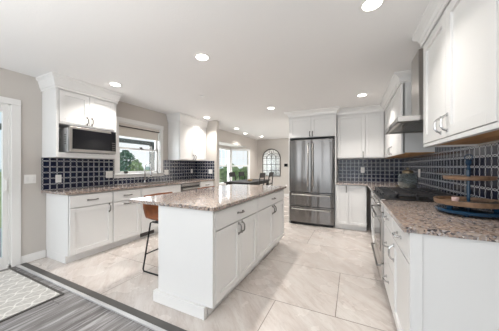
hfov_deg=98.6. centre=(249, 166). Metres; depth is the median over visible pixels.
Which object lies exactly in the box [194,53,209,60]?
recessed light
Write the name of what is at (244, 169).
shrub
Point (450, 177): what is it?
tray
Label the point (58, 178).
outlet
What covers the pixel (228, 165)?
window
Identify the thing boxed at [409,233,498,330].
end panel
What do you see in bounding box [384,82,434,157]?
upper cabinet
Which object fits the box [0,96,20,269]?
door
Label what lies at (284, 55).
ceiling
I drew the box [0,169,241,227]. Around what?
ground
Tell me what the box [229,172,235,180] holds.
dining chair
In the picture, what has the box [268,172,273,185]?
dining chair
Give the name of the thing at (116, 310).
trim
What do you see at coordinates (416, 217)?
countertop
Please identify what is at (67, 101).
upper cabinet
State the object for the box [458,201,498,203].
bead garland
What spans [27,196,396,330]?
floor
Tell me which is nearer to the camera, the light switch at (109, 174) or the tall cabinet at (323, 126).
the light switch at (109, 174)
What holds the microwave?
in the upper cabinet at (67, 101)
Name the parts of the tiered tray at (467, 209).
plate, post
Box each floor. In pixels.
[0,266,153,330]
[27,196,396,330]
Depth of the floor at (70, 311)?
1.75 m
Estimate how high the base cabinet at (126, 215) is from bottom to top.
0.883 m
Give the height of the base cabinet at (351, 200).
0.883 m
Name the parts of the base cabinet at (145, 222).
door, drawer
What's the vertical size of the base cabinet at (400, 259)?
0.883 m
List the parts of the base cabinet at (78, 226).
drawer, door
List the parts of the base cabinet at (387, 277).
drawer, drawer, drawer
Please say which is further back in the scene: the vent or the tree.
the tree
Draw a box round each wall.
[0,68,257,255]
[205,120,218,186]
[258,138,288,193]
[367,158,385,224]
[406,140,498,157]
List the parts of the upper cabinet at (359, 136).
door, door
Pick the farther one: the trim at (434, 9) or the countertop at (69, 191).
the countertop at (69, 191)
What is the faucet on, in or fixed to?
on the countertop at (69, 191)
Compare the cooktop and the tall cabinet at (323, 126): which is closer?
the cooktop
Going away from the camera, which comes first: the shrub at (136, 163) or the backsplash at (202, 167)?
the backsplash at (202, 167)
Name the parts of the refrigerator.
door, handle, handle, handle, drawer, drawer, handle, door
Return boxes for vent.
[140,230,153,236]
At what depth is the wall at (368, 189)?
4.55 m
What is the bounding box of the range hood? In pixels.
[385,48,422,134]
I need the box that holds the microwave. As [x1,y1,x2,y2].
[59,126,115,154]
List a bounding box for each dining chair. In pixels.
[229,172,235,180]
[259,173,265,184]
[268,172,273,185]
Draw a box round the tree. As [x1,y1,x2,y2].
[120,150,141,170]
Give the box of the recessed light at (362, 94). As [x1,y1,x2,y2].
[356,93,367,96]
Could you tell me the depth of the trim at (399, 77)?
4.22 m
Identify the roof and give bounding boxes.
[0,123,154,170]
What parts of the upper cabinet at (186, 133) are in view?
door, crown molding, door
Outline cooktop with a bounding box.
[373,190,435,202]
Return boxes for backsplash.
[41,158,195,189]
[196,161,213,178]
[338,158,401,182]
[402,142,498,199]
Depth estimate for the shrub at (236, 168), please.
25.02 m
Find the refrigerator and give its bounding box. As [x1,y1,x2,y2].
[289,137,334,227]
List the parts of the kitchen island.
corner post, board, panel, door, drawer, door, door, drawer, door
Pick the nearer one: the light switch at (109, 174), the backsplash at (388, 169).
the light switch at (109, 174)
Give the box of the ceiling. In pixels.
[0,0,429,139]
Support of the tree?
on the ground
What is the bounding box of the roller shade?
[119,123,159,140]
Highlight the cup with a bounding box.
[451,197,458,200]
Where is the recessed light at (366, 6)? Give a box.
[358,0,385,12]
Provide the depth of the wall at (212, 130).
5.53 m
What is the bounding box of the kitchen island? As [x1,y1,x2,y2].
[153,189,283,319]
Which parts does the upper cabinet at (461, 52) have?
door, handle, handle, door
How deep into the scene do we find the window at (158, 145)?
4.28 m
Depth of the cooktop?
2.11 m
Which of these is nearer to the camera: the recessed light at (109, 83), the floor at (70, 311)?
the floor at (70, 311)
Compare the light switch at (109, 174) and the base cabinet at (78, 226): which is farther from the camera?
the light switch at (109, 174)
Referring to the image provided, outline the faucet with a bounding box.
[143,163,151,182]
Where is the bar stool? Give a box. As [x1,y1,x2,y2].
[142,192,172,275]
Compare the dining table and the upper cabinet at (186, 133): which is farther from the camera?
the dining table
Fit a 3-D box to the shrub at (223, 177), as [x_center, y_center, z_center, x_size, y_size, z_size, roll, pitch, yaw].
[-2.378,0.764,22.921,2.143,2.149,2.060,0,0,26]
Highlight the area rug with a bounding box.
[0,268,63,322]
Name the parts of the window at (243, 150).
meeting rail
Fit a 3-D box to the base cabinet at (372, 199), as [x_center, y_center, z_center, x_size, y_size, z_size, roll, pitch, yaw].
[2.188,0.795,3.249,0.664,0.883,1.248,0,0,26]
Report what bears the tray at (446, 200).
on the tiered tray at (467, 209)
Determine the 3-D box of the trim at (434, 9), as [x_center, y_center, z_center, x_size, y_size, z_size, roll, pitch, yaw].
[1.360,-1.121,1.213,0.412,0.123,1.495,0,0,26]
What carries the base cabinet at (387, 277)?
on the floor at (316, 278)
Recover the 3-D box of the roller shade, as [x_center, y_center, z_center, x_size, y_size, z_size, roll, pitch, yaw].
[-2.175,-0.679,4.282,0.053,0.233,0.890,0,0,26]
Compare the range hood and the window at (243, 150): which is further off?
the window at (243, 150)
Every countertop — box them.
[41,179,214,194]
[129,184,286,211]
[336,181,498,242]
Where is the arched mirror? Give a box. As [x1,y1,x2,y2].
[262,149,280,175]
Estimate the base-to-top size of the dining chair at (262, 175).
1.047 m
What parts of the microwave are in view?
control panel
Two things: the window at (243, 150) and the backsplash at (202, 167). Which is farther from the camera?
the window at (243, 150)
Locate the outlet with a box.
[55,175,61,182]
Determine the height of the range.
0.978 m
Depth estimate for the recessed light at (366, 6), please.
1.56 m
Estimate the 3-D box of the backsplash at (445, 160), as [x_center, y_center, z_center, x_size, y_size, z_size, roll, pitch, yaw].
[2.067,-0.051,2.226,0.010,0.744,4.600,0,0,26]
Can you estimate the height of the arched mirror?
1.183 m
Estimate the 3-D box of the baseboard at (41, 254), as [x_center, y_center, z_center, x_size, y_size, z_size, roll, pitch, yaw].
[-1.263,1.187,6.129,0.014,0.100,7.570,0,0,26]
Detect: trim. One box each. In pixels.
[16,264,166,330]
[20,262,186,330]
[284,70,410,118]
[412,0,449,46]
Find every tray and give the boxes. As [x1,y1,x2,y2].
[433,154,498,217]
[433,196,498,208]
[442,175,497,180]
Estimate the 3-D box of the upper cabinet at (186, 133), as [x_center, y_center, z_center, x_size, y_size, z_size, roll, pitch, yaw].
[-1.478,-0.665,5.214,0.416,1.035,1.026,0,0,26]
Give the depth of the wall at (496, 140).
1.60 m
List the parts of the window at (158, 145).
sill, sash, sash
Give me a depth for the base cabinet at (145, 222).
3.81 m
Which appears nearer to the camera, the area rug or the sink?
the area rug
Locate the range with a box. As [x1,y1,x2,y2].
[370,186,455,282]
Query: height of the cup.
0.034 m
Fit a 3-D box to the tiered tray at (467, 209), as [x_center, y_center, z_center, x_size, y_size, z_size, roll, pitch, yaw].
[1.490,0.118,1.460,0.364,0.407,0.364,0,0,26]
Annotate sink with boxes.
[136,182,166,184]
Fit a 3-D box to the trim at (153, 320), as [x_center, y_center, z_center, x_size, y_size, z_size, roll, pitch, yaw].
[-0.775,1.284,1.718,4.700,0.106,0.068,0,0,26]
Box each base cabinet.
[46,191,112,263]
[109,188,140,248]
[138,184,180,238]
[199,181,213,187]
[336,185,366,230]
[370,191,374,242]
[382,208,392,312]
[388,219,408,330]
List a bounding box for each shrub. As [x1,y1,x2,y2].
[127,159,143,170]
[219,164,237,181]
[232,163,238,179]
[237,167,246,179]
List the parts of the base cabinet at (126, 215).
drawer, door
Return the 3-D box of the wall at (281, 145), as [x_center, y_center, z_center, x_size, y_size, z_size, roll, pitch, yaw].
[2.509,0.027,8.588,4.940,2.420,0.120,0,0,26]
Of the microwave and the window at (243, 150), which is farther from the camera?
the window at (243, 150)
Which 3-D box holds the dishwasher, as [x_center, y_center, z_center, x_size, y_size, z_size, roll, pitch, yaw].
[-1.524,0.797,4.846,0.639,0.880,0.620,0,0,26]
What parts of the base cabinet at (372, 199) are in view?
door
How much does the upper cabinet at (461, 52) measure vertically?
0.996 m
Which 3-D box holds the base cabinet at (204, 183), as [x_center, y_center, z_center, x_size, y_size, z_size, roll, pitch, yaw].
[-1.279,0.795,5.377,0.624,0.883,0.538,0,0,26]
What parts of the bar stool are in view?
frame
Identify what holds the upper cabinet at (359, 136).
attached to the wall at (368, 189)
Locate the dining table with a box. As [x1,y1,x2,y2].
[224,179,270,184]
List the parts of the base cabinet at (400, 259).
handle, handle, drawer, door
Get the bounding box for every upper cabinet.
[36,71,122,158]
[166,112,207,160]
[337,112,383,158]
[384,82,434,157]
[423,0,498,147]
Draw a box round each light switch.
[24,174,35,183]
[106,171,112,177]
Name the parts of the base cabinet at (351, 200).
door, door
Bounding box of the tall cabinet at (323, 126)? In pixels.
[289,114,337,227]
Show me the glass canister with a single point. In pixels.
(407, 179)
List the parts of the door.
panel, handle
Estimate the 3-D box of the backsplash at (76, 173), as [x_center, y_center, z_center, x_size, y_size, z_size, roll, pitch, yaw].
[-2.125,0.087,4.329,0.009,0.468,3.180,0,0,26]
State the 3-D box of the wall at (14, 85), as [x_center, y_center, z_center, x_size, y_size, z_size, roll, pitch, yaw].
[-2.617,0.077,4.183,0.750,2.520,12.490,0,0,26]
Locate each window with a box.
[114,116,163,177]
[219,147,230,184]
[231,149,249,180]
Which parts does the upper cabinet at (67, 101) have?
door, crown molding, door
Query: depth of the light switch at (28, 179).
2.79 m
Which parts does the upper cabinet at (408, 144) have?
door, door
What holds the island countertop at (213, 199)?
on the kitchen island
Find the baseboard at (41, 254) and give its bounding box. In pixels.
[21,250,45,263]
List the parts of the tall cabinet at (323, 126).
door, door, panel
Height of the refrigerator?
1.825 m
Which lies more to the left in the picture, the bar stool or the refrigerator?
the bar stool
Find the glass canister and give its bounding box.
[396,168,417,187]
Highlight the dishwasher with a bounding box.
[181,182,199,191]
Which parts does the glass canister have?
lid, glass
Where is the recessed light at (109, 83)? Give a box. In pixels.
[108,82,121,86]
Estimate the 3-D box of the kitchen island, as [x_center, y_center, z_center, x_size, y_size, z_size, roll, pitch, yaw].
[-0.144,0.795,2.727,0.691,0.883,2.003,0,0,26]
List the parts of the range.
handle, handle, drawer, oven door, control panel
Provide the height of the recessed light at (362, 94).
0.010 m
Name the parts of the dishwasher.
door, control panel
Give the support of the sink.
in the countertop at (69, 191)

